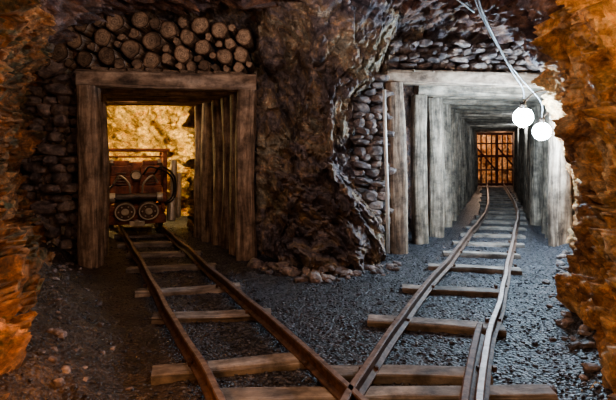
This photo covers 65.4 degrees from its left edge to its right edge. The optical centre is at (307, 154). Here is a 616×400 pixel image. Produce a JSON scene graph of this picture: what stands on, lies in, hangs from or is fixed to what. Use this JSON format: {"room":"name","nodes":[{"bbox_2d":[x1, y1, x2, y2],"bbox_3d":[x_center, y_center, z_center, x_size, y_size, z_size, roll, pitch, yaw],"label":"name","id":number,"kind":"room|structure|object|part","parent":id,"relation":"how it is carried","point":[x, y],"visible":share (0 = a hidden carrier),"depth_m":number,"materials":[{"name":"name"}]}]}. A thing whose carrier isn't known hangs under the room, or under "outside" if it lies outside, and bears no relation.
{"room":"underground passage","nodes":[
{"label":"underground passage","id":0,"kind":"room"},
{"bbox_2d":[0,0,75,399],"bbox_3d":[-2.363,0.021,2.928,1.706,2.964,10.187,0,0,-14],"label":"wall","id":1,"kind":"structure","parent":0,"point":[25,30],"depth_m":3.71,"materials":[{"name":"brown stone"}]},
{"bbox_2d":[59,69,74,238],"bbox_3d":[-3.669,0.125,7.068,0.456,2.850,1.966,0,0,-30],"label":"wall","id":2,"kind":"structure","parent":0,"point":[71,70],"depth_m":6.29,"materials":[{"name":"brown stone"}]},
{"bbox_2d":[107,64,212,234],"bbox_3d":[-3.808,-0.025,9.746,5.403,3.150,4.062,0,0,0],"label":"wall","id":3,"kind":"structure","parent":0,"point":[138,126],"depth_m":11.13,"materials":[{"name":"beige stone"}]},
{"bbox_2d":[246,64,267,245],"bbox_3d":[-1.178,0.125,7.668,0.391,2.850,2.144,0,0,-29],"label":"wall","id":4,"kind":"structure","parent":0,"point":[263,77],"depth_m":6.78,"materials":[{"name":"brown stone"}]},
{"bbox_2d":[20,0,574,273],"bbox_3d":[0.361,-0.285,6.258,10.264,3.839,2.813,0,0,-8],"label":"wall","id":5,"kind":"structure","parent":0,"point":[314,55],"depth_m":6.34,"materials":[{"name":"brown stone"}]},
{"bbox_2d":[349,71,396,233],"bbox_3d":[0.930,-0.047,6.877,0.758,2.346,0.348,0,0,-12],"label":"stone wall","id":6,"kind":"structure","parent":5,"relation":"attached to","point":[365,117],"depth_m":6.77,"materials":[{"name":"grey stone"}]},
{"bbox_2d":[512,90,543,128],"bbox_3d":[3.005,-0.601,6.250,0.694,0.515,0.250,0,0,0],"label":"lamp","id":7,"kind":"object","parent":5,"relation":"attached to","point":[523,117],"visible":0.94,"depth_m":6.18,"materials":[{"name":"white glass"}]},
{"bbox_3d":[2.800,-0.490,6.250,0.250,0.250,0.250,0,0,0],"label":"bulb","id":8,"kind":"part","parent":7,"relation":"part of","materials":[{"name":"white glass"}]},
{"bbox_2d":[532,112,551,141],"bbox_3d":[3.560,-0.451,6.900,0.684,0.515,0.250,0,0,0],"label":"lamp","id":9,"kind":"object","parent":5,"relation":"attached to","point":[541,131],"visible":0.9,"depth_m":6.83,"materials":[{"name":"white glass"}]},
{"bbox_3d":[3.360,-0.340,6.900,0.250,0.250,0.250,0,0,0],"label":"bulb","id":10,"kind":"part","parent":9,"relation":"part of","materials":[{"name":"white glass"}]},
{"bbox_2d":[39,0,564,72],"bbox_3d":[0.114,-1.524,2.863,8.067,1.440,10.101,0,0,0],"label":"ceiling","id":11,"kind":"structure","parent":0,"point":[511,22],"depth_m":5.79,"materials":[{"name":"brown stone"}]},
{"bbox_2d":[420,0,542,116],"bbox_3d":[2.131,-1.179,5.752,0.672,1.365,3.324,0,0,36],"label":"cable","id":12,"kind":"object","parent":11,"relation":"attached to","point":[480,10],"visible":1,"depth_m":5.54,"materials":[{"name":"white plastic"}]},
{"bbox_2d":[0,182,612,399],"bbox_3d":[1.500,1.189,11.250,19.000,0.497,26.500,0,0,0],"label":"floor","id":13,"kind":"structure","parent":0,"point":[42,371],"depth_m":4.00,"materials":[{"name":"grey gravel"}]},
{"bbox_2d":[20,60,101,259],"bbox_3d":[-3.242,0.105,6.263,1.126,2.714,0.442,0,0,0],"label":"stone wall","id":14,"kind":"structure","parent":13,"relation":"on","point":[59,207],"depth_m":6.16,"materials":[{"name":"stone"}]},
{"bbox_2d":[107,103,201,237],"bbox_3d":[-2.840,0.233,8.263,2.227,2.577,0.279,0,0,-3],"label":"support frame","id":15,"kind":"object","parent":13,"relation":"on","point":[197,107],"visible":0.23,"depth_m":8.18,"materials":[{"name":"brown wood"}]},
{"bbox_2d":[107,102,212,241],"bbox_3d":[-2.602,0.235,7.860,2.231,2.572,0.284,0,0,-3],"label":"support frame","id":16,"kind":"object","parent":13,"relation":"on","point":[206,165],"visible":0.32,"depth_m":7.81,"materials":[{"name":"brown wood"}]},
{"bbox_2d":[107,98,222,245],"bbox_3d":[-2.376,0.242,7.494,2.247,2.559,0.294,0,0,-3],"label":"support frame","id":17,"kind":"object","parent":13,"relation":"on","point":[217,136],"visible":0.29,"depth_m":7.43,"materials":[{"name":"brown wood"}]},
{"bbox_2d":[76,69,256,268],"bbox_3d":[-1.808,0.219,6.305,2.288,2.605,0.310,0,0,-10],"label":"support frame","id":18,"kind":"object","parent":13,"relation":"on","point":[90,224],"visible":0.97,"depth_m":6.15,"materials":[{"name":"brown wood"}]},
{"bbox_2d":[90,66,244,73],"bbox_3d":[-2.365,-1.107,7.285,1.866,0.057,2.792,0,0,-30],"label":"roof lagging","id":19,"kind":"structure","parent":18,"relation":"on","point":[92,67],"depth_m":6.31,"materials":[{"name":"brown wood"}]},
{"bbox_2d":[45,11,254,73],"bbox_3d":[-2.054,-1.490,6.535,2.711,0.786,0.603,0,0,-11],"label":"stack","id":20,"kind":"object","parent":19,"relation":"on","point":[152,45],"visible":0.84,"depth_m":6.33,"materials":[{"name":"brown wood"}]},
{"bbox_2d":[107,96,229,248],"bbox_3d":[-2.164,0.234,7.120,2.248,2.574,0.267,0,0,-3],"label":"support frame","id":21,"kind":"object","parent":13,"relation":"on","point":[225,100],"visible":0.2,"depth_m":7.06,"materials":[{"name":"brown wood"}]},
{"bbox_2d":[101,89,236,256],"bbox_3d":[-1.965,0.241,6.768,2.255,2.561,0.291,0,0,-2],"label":"support frame","id":22,"kind":"object","parent":13,"relation":"on","point":[105,92],"visible":0.3,"depth_m":6.68,"materials":[{"name":"brown wood"}]},
{"bbox_2d":[109,223,367,399],"bbox_3d":[-1.618,1.359,5.715,1.116,0.212,9.948,0,0,-25],"label":"track","id":23,"kind":"object","parent":13,"relation":"on","point":[300,355],"visible":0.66,"depth_m":3.66,"materials":[{"name":"brown wood"}]},
{"bbox_2d":[109,148,181,228],"bbox_3d":[-2.991,0.564,8.575,1.428,1.362,1.579,0,0,-22],"label":"locomotive","id":24,"kind":"object","parent":23,"relation":"on","point":[138,190],"visible":0.94,"depth_m":8.20,"materials":[{"name":"red paint"}]},
{"bbox_2d":[21,226,604,399],"bbox_3d":[0.300,1.189,5.796,8.621,0.502,7.040,0,0,0],"label":"gravel stones","id":25,"kind":"object","parent":13,"relation":"on","point":[40,352],"visible":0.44,"depth_m":3.76},
{"bbox_2d":[46,250,615,399],"bbox_3d":[0.061,1.288,4.401,6.781,0.324,4.027,0,0,0],"label":"rubble","id":26,"kind":"object","parent":13,"relation":"on","point":[314,276],"visible":0.86,"depth_m":5.27,"materials":[{"name":"stone"}]},
{"bbox_2d":[382,89,389,253],"bbox_3d":[1.074,0.225,6.607,0.104,2.251,0.058,0,0,22],"label":"pole","id":27,"kind":"object","parent":13,"relation":"on","point":[384,90],"visible":1,"depth_m":6.58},
{"bbox_2d":[221,180,558,399],"bbox_3d":[4.737,1.359,12.304,1.786,0.212,24.104,0,0,24],"label":"track","id":28,"kind":"object","parent":13,"relation":"on","point":[474,381],"visible":0.88,"depth_m":3.11,"materials":[{"name":"brown wood"}]},
{"bbox_2d":[383,69,572,254],"bbox_3d":[2.550,0.147,7.131,2.955,2.753,0.342,0,0,-9],"label":"support frame","id":29,"kind":"object","parent":13,"relation":"on","point":[559,178],"visible":0.69,"depth_m":6.92,"materials":[{"name":"grey wood"}]},
{"bbox_2d":[386,39,540,72],"bbox_3d":[2.461,-1.474,7.236,2.742,0.492,0.411,0,0,-6],"label":"stone wall","id":30,"kind":"structure","parent":29,"relation":"on","point":[490,58],"depth_m":7.10,"materials":[{"name":"grey stone"}]},
{"bbox_2d":[410,69,526,74],"bbox_3d":[5.450,-1.208,13.853,2.228,0.056,15.981,0,0,23],"label":"roof lagging","id":31,"kind":"structure","parent":29,"relation":"on","point":[413,70],"depth_m":6.94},
{"bbox_2d":[410,85,548,244],"bbox_3d":[2.954,0.187,7.843,2.687,2.669,0.282,0,0,-10],"label":"support frame","id":32,"kind":"object","parent":13,"relation":"on","point":[418,129],"visible":0.56,"depth_m":7.54,"materials":[{"name":"grey wood"}]},
{"bbox_2d":[427,97,546,237],"bbox_3d":[3.279,0.174,8.463,2.519,2.696,0.320,0,0,-8],"label":"support frame","id":33,"kind":"object","parent":13,"relation":"on","point":[435,126],"visible":0.45,"depth_m":8.20,"materials":[{"name":"grey wood"}]},
{"bbox_2d":[450,106,529,220],"bbox_3d":[3.996,0.175,10.391,2.290,2.692,0.322,0,0,-9],"label":"support frame","id":34,"kind":"object","parent":13,"relation":"on","point":[453,108],"visible":0.32,"depth_m":10.17,"materials":[{"name":"grey wood"}]},
{"bbox_2d":[456,110,526,215],"bbox_3d":[4.354,0.174,11.354,2.263,2.696,0.315,0,0,-9],"label":"support frame","id":35,"kind":"object","parent":13,"relation":"on","point":[458,112],"visible":0.23,"depth_m":11.23,"materials":[{"name":"grey wood"}]},
{"bbox_2d":[458,114,524,209],"bbox_3d":[4.740,0.169,12.292,2.242,2.704,0.281,0,0,-9],"label":"support frame","id":36,"kind":"object","parent":13,"relation":"on","point":[460,115],"visible":0.3,"depth_m":12.04,"materials":[{"name":"grey wood"}]},
{"bbox_2d":[443,100,542,226],"bbox_3d":[3.603,0.178,9.427,2.241,2.687,0.301,0,0,-9],"label":"support frame","id":37,"kind":"object","parent":13,"relation":"on","point":[536,147],"visible":0.49,"depth_m":9.45,"materials":[{"name":"grey wood"}]},
{"bbox_2d":[462,117,523,206],"bbox_3d":[5.124,0.177,13.239,2.240,2.688,0.268,0,0,-9],"label":"support frame","id":38,"kind":"object","parent":13,"relation":"on","point":[463,118],"visible":0.26,"depth_m":13.01,"materials":[{"name":"grey wood"}]},
{"bbox_2d":[464,120,521,202],"bbox_3d":[5.484,0.177,14.196,2.253,2.690,0.305,0,0,-8],"label":"support frame","id":39,"kind":"object","parent":13,"relation":"on","point":[465,121],"visible":0.3,"depth_m":14.19,"materials":[{"name":"grey wood"}]},
{"bbox_2d":[467,122,518,200],"bbox_3d":[5.866,0.181,15.140,2.270,2.682,0.312,0,0,-9],"label":"support frame","id":40,"kind":"object","parent":13,"relation":"on","point":[468,123],"visible":0.26,"depth_m":14.92,"materials":[{"name":"grey wood"}]},
{"bbox_2d":[469,125,517,196],"bbox_3d":[6.248,0.190,16.106,2.222,2.664,0.259,0,0,-9],"label":"support frame","id":41,"kind":"object","parent":13,"relation":"on","point":[470,153],"visible":0.3,"depth_m":15.87,"materials":[{"name":"grey wood"}]},
{"bbox_2d":[470,127,516,194],"bbox_3d":[6.630,0.180,17.050,2.268,2.682,0.274,0,0,-9],"label":"support frame","id":42,"kind":"object","parent":13,"relation":"on","point":[470,127],"visible":0.17,"depth_m":16.91,"materials":[{"name":"grey wood"}]},
{"bbox_2d":[472,128,516,192],"bbox_3d":[7.005,0.176,17.995,2.254,2.691,0.311,0,0,-9],"label":"support frame","id":43,"kind":"object","parent":13,"relation":"on","point":[515,135],"visible":0.39,"depth_m":17.88,"materials":[{"name":"wood"}]},
{"bbox_2d":[475,131,513,188],"bbox_3d":[7.764,0.190,19.882,2.279,2.663,0.330,0,0,-9],"label":"support frame","id":44,"kind":"object","parent":13,"relation":"on","point":[476,150],"visible":0.19,"depth_m":19.61,"materials":[{"name":"wood"}]},
{"bbox_2d":[474,129,514,190],"bbox_3d":[7.371,0.182,18.957,2.247,2.679,0.304,0,0,-9],"label":"support frame","id":45,"kind":"object","parent":13,"relation":"on","point":[474,129],"visible":0.15,"depth_m":18.83,"materials":[{"name":"grey wood"}]},
{"bbox_2d":[477,132,512,168],"bbox_3d":[8.128,0.183,20.853,2.212,2.676,0.267,0,0,-9],"label":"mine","id":46,"kind":"object","parent":13,"relation":"on","point":[477,132],"visible":0.17,"depth_m":20.72,"materials":[{"name":"wood"}]},
{"bbox_2d":[362,85,428,231],"bbox_3d":[4.669,0.075,15.776,0.740,2.950,18.741,0,0,23],"label":"wall","id":47,"kind":"structure","parent":0,"point":[408,90],"depth_m":8.75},
{"bbox_2d":[477,135,511,182],"bbox_3d":[9.771,0.025,23.912,3.162,3.050,1.259,0,0,18],"label":"wall","id":48,"kind":"structure","parent":0,"point":[478,136],"depth_m":23.97,"materials":[{"name":"orange stone"}]},
{"bbox_2d":[477,133,512,185],"bbox_3d":[8.270,0.190,20.995,2.022,2.320,0.268,0,0,0],"label":"gate","id":49,"kind":"object","parent":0,"point":[496,143],"depth_m":20.98,"materials":[{"name":"brown wood"}]},
{"bbox_2d":[529,0,615,399],"bbox_3d":[2.405,0.262,3.046,1.852,2.874,10.291,0,0,15],"label":"wall","id":50,"kind":"structure","parent":0,"point":[579,38],"depth_m":3.74,"materials":[{"name":"orange stone"}]}
]}

